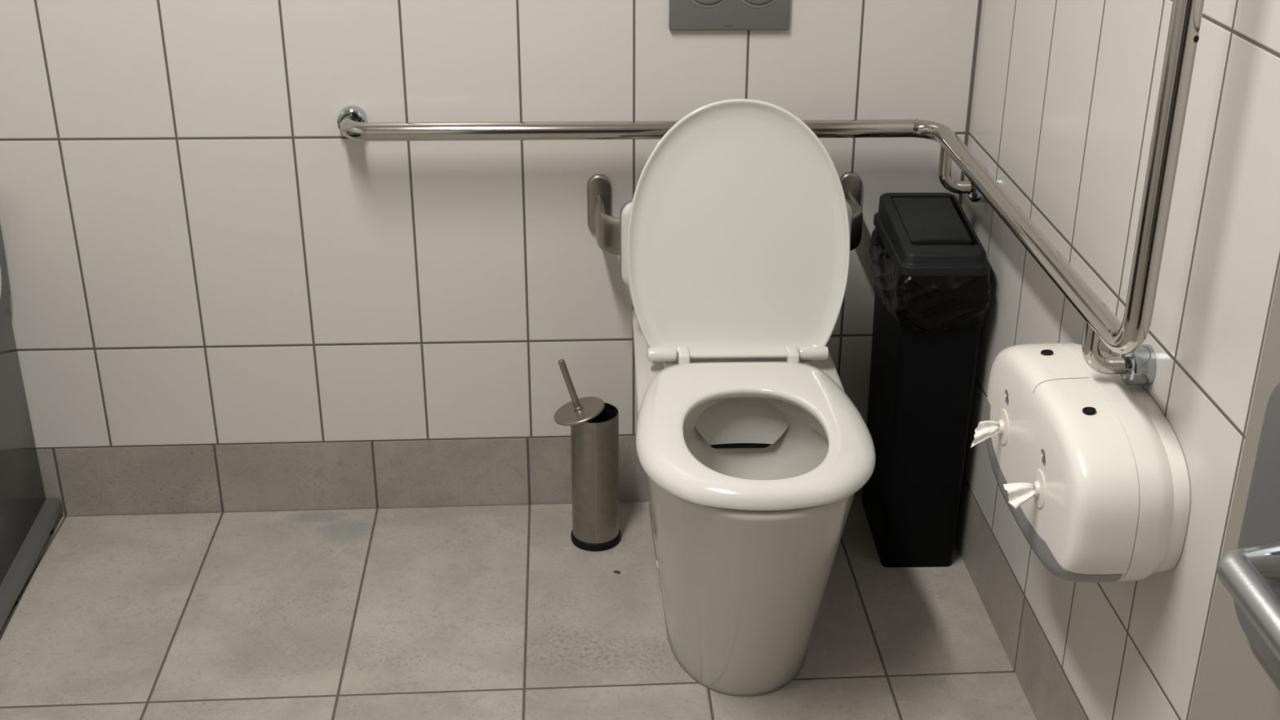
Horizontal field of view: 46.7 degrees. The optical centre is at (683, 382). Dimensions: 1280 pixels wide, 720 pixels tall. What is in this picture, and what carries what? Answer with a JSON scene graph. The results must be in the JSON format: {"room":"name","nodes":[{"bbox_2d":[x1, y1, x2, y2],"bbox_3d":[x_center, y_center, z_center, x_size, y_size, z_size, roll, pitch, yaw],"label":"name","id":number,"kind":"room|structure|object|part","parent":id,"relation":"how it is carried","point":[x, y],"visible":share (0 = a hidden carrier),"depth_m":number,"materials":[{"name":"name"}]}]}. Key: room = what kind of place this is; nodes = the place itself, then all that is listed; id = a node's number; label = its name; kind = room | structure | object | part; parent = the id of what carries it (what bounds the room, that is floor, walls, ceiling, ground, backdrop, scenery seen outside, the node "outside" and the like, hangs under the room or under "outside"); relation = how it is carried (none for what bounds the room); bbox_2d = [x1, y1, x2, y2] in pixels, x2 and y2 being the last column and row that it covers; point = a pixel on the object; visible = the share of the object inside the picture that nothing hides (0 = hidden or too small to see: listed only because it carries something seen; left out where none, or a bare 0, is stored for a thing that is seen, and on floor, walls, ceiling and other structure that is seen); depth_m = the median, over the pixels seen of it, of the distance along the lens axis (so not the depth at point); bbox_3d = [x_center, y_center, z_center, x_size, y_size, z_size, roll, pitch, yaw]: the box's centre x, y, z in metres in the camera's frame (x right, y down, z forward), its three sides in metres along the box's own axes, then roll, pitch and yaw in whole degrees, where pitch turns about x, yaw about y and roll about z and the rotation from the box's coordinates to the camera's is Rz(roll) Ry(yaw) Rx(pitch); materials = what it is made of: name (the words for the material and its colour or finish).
{"room":"public restroom","nodes":[
{"label":"public restroom","id":0,"kind":"room"},
{"bbox_2d":[0,0,982,447],"bbox_3d":[-0.652,-0.924,2.427,2.560,2.550,0.100,-1,25,-4],"label":"wall","id":1,"kind":"structure","parent":0,"point":[197,249],"depth_m":2.66,"materials":[{"name":"white tile"}]},
{"bbox_2d":[35,434,862,515],"bbox_3d":[-0.593,0.180,2.902,2.209,0.151,0.002,-1,25,-4],"label":"baseboard","id":2,"kind":"structure","parent":1,"relation":"attached to","point":[207,477],"depth_m":2.89,"materials":[{"name":"tile"}]},
{"bbox_2d":[586,172,862,286],"bbox_3d":[0.084,-0.277,2.627,0.503,0.158,0.209,-1,25,-4],"label":"support","id":3,"kind":"object","parent":1,"relation":"attached to","point":[611,232],"visible":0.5,"depth_m":2.62,"materials":[{"name":"metal"}]},
{"bbox_2d":[668,0,790,30],"bbox_3d":[0.081,-0.689,2.538,0.209,0.170,0.017,-1,25,-4],"label":"flush plate","id":4,"kind":"object","parent":1,"relation":"attached to","point":[684,15],"visible":1,"depth_m":2.56,"materials":[{"name":"grey plastic"}]},
{"bbox_2d":[337,0,1204,386],"bbox_3d":[0.005,-0.524,2.021,1.128,0.851,1.076,-1,25,-4],"label":"grab rail","id":5,"kind":"object","parent":1,"relation":"attached to","point":[1135,365],"visible":1,"depth_m":1.89,"materials":[{"name":"metal"}]},
{"bbox_3d":[0.479,-0.370,2.565,0.074,0.090,0.022,-1,25,-4],"label":"support stem","id":6,"kind":"part","parent":5,"relation":"part of","materials":[{"name":"metal"}]},
{"bbox_3d":[0.539,-0.046,1.869,0.074,0.077,0.022,-1,25,-4],"label":"support stem","id":7,"kind":"part","parent":5,"relation":"part of","materials":[{"name":"metal"}]},
{"bbox_2d":[0,495,1036,719],"bbox_3d":[-0.553,0.927,1.623,2.560,0.100,3.150,-1,25,-4],"label":"floor","id":8,"kind":"structure","parent":0,"point":[466,612],"depth_m":2.56,"materials":[{"name":"tile"}]},
{"bbox_2d":[0,223,62,631],"bbox_3d":[-1.405,0.175,2.272,0.533,0.676,0.973,-2,26,-7],"label":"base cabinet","id":9,"kind":"object","parent":8,"relation":"on","point":[28,517],"visible":1,"depth_m":2.68,"materials":[{"name":"grey"}]},
{"bbox_3d":[-1.179,-0.148,2.442,0.006,0.150,0.320,-2,26,-7],"label":"inset panel","id":10,"kind":"part","parent":9,"relation":"part of","materials":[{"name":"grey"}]},
{"bbox_2d":[0,223,10,319],"bbox_3d":[-1.406,-0.027,2.184,0.528,0.236,0.938,-2,26,-7],"label":"sink","id":11,"kind":"object","parent":9,"relation":"attached to","point":[5,291],"depth_m":2.62,"materials":[{"name":"grey"}]},
{"bbox_2d":[570,402,621,551],"bbox_3d":[-0.165,0.177,2.783,0.096,0.272,0.096,-1,25,-4],"label":"brush holder","id":12,"kind":"object","parent":8,"relation":"on","point":[594,442],"visible":0.93,"depth_m":2.75,"materials":[{"name":"metal"}]},
{"bbox_2d":[553,359,604,426],"bbox_3d":[-0.187,0.119,2.747,0.107,0.347,0.096,14,28,25],"label":"toilet brush","id":13,"kind":"object","parent":12,"relation":"in","point":[582,410],"visible":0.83,"depth_m":2.70,"materials":[{"name":"metal"}]},
{"bbox_3d":[-0.206,0.005,2.699,0.043,0.100,0.012,5,26,9],"label":"handle","id":14,"kind":"part","parent":13,"relation":"part of","materials":[{"name":"metal"}]},
{"bbox_3d":[-0.191,0.053,2.719,0.094,0.031,0.096,-1,25,-4],"label":"disc lid","id":15,"kind":"part","parent":13,"relation":"part of","materials":[{"name":"metal"}]},
{"bbox_2d":[626,98,875,697],"bbox_3d":[0.097,0.010,2.437,0.374,0.878,0.794,-1,25,-3],"label":"toilet","id":16,"kind":"object","parent":8,"relation":"on","point":[753,452],"visible":1,"depth_m":2.43,"materials":[{"name":"white ceramic"}]},
{"bbox_3d":[0.092,-0.255,2.459,0.374,0.419,0.100,-1,25,-3],"label":"lid","id":17,"kind":"part","parent":16,"relation":"part of","materials":[{"name":"white plastic"}]},
{"bbox_3d":[0.092,-0.045,2.503,0.200,0.009,0.010,-1,25,-3],"label":"hinge rod","id":18,"kind":"part","parent":16,"relation":"part of","materials":[{"name":"white plastic"}]},
{"bbox_2d":[709,443,770,448],"bbox_3d":[0.095,0.075,2.476,0.132,0.072,0.019,-1,25,-3],"label":"outlet","id":19,"kind":"object","parent":16,"relation":"attached to","point":[727,446],"depth_m":2.48,"materials":[{"name":"black rubber"}]},
{"bbox_3d":[0.107,0.066,2.286,0.362,0.029,0.472,-1,25,-3],"label":"seat","id":20,"kind":"part","parent":16,"relation":"part of","materials":[{"name":"white plastic"}]},
{"bbox_2d":[862,192,990,567],"bbox_3d":[0.429,0.003,2.729,0.157,0.650,0.288,0,25,-3],"label":"waste bin","id":21,"kind":"object","parent":8,"relation":"on","point":[922,384],"visible":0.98,"depth_m":2.64,"materials":[{"name":"black plastic"}]},
{"bbox_2d":[869,227,991,332],"bbox_3d":[0.426,-0.184,2.640,0.174,0.129,0.318,0,25,-3],"label":"liner","id":22,"kind":"object","parent":21,"relation":"in","point":[917,304],"visible":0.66,"depth_m":2.50,"materials":[{"name":"black plastic"}]},
{"bbox_3d":[0.434,-0.264,2.603,0.156,0.058,0.288,0,25,-3],"label":"bin lid","id":23,"kind":"part","parent":21,"relation":"part of","materials":[{"name":"black plastic"}]},
{"bbox_2d":[961,0,1279,719],"bbox_3d":[0.694,-0.294,1.150,0.100,2.550,2.950,-1,25,-4],"label":"wall","id":24,"kind":"structure","parent":0,"point":[1065,92],"depth_m":1.92,"materials":[{"name":"white tile"}]},
{"bbox_2d":[954,474,1088,719],"bbox_3d":[0.625,0.790,1.661,0.002,0.151,2.950,-1,25,-4],"label":"baseboard","id":25,"kind":"structure","parent":24,"relation":"attached to","point":[1049,692],"depth_m":2.48,"materials":[{"name":"tile"}]},
{"bbox_2d":[984,342,1190,582],"bbox_3d":[0.513,0.097,1.949,0.149,0.228,0.415,-1,25,-4],"label":"dispenser","id":26,"kind":"object","parent":24,"relation":"attached to","point":[1106,467],"visible":0.92,"depth_m":1.80,"materials":[{"name":"white plastic"}]},
{"bbox_2d":[970,420,999,448],"bbox_3d":[0.413,0.071,2.028,0.042,0.034,0.016,-1,25,-4],"label":"tissue tail","id":27,"kind":"object","parent":26,"relation":"attached to","point":[986,429],"visible":1,"depth_m":2.03,"materials":[{"name":"white paper"}]},
{"bbox_2d":[1003,482,1035,509],"bbox_3d":[0.427,0.144,1.877,0.040,0.028,0.025,-1,25,-4],"label":"tissue tail","id":28,"kind":"object","parent":26,"relation":"attached to","point":[1019,493],"visible":1,"depth_m":1.88,"materials":[{"name":"white paper"}]},
{"bbox_3d":[0.470,0.559,-0.151,0.050,2.120,0.113,-1,25,-4],"label":"trim","id":29,"kind":"structure","parent":0,"visible":0},
{"bbox_2d":[1188,266,1279,719],"bbox_3d":[0.352,0.330,0.387,0.088,2.052,1.056,-1,25,-4],"label":"door","id":30,"kind":"structure","parent":29,"relation":"attached to","point":[1238,677],"depth_m":0.80,"materials":[{"name":"grey laminate"}]},
{"bbox_3d":[0.298,0.123,0.703,0.038,0.018,0.153,-1,25,-4],"label":"lever","id":31,"kind":"part","parent":30,"relation":"part of","materials":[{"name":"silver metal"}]},
{"bbox_3d":[0.316,0.077,0.768,0.007,0.156,0.094,-1,25,-4],"label":"handle","id":32,"kind":"part","parent":30,"relation":"part of","materials":[{"name":"silver metal"}]}
]}

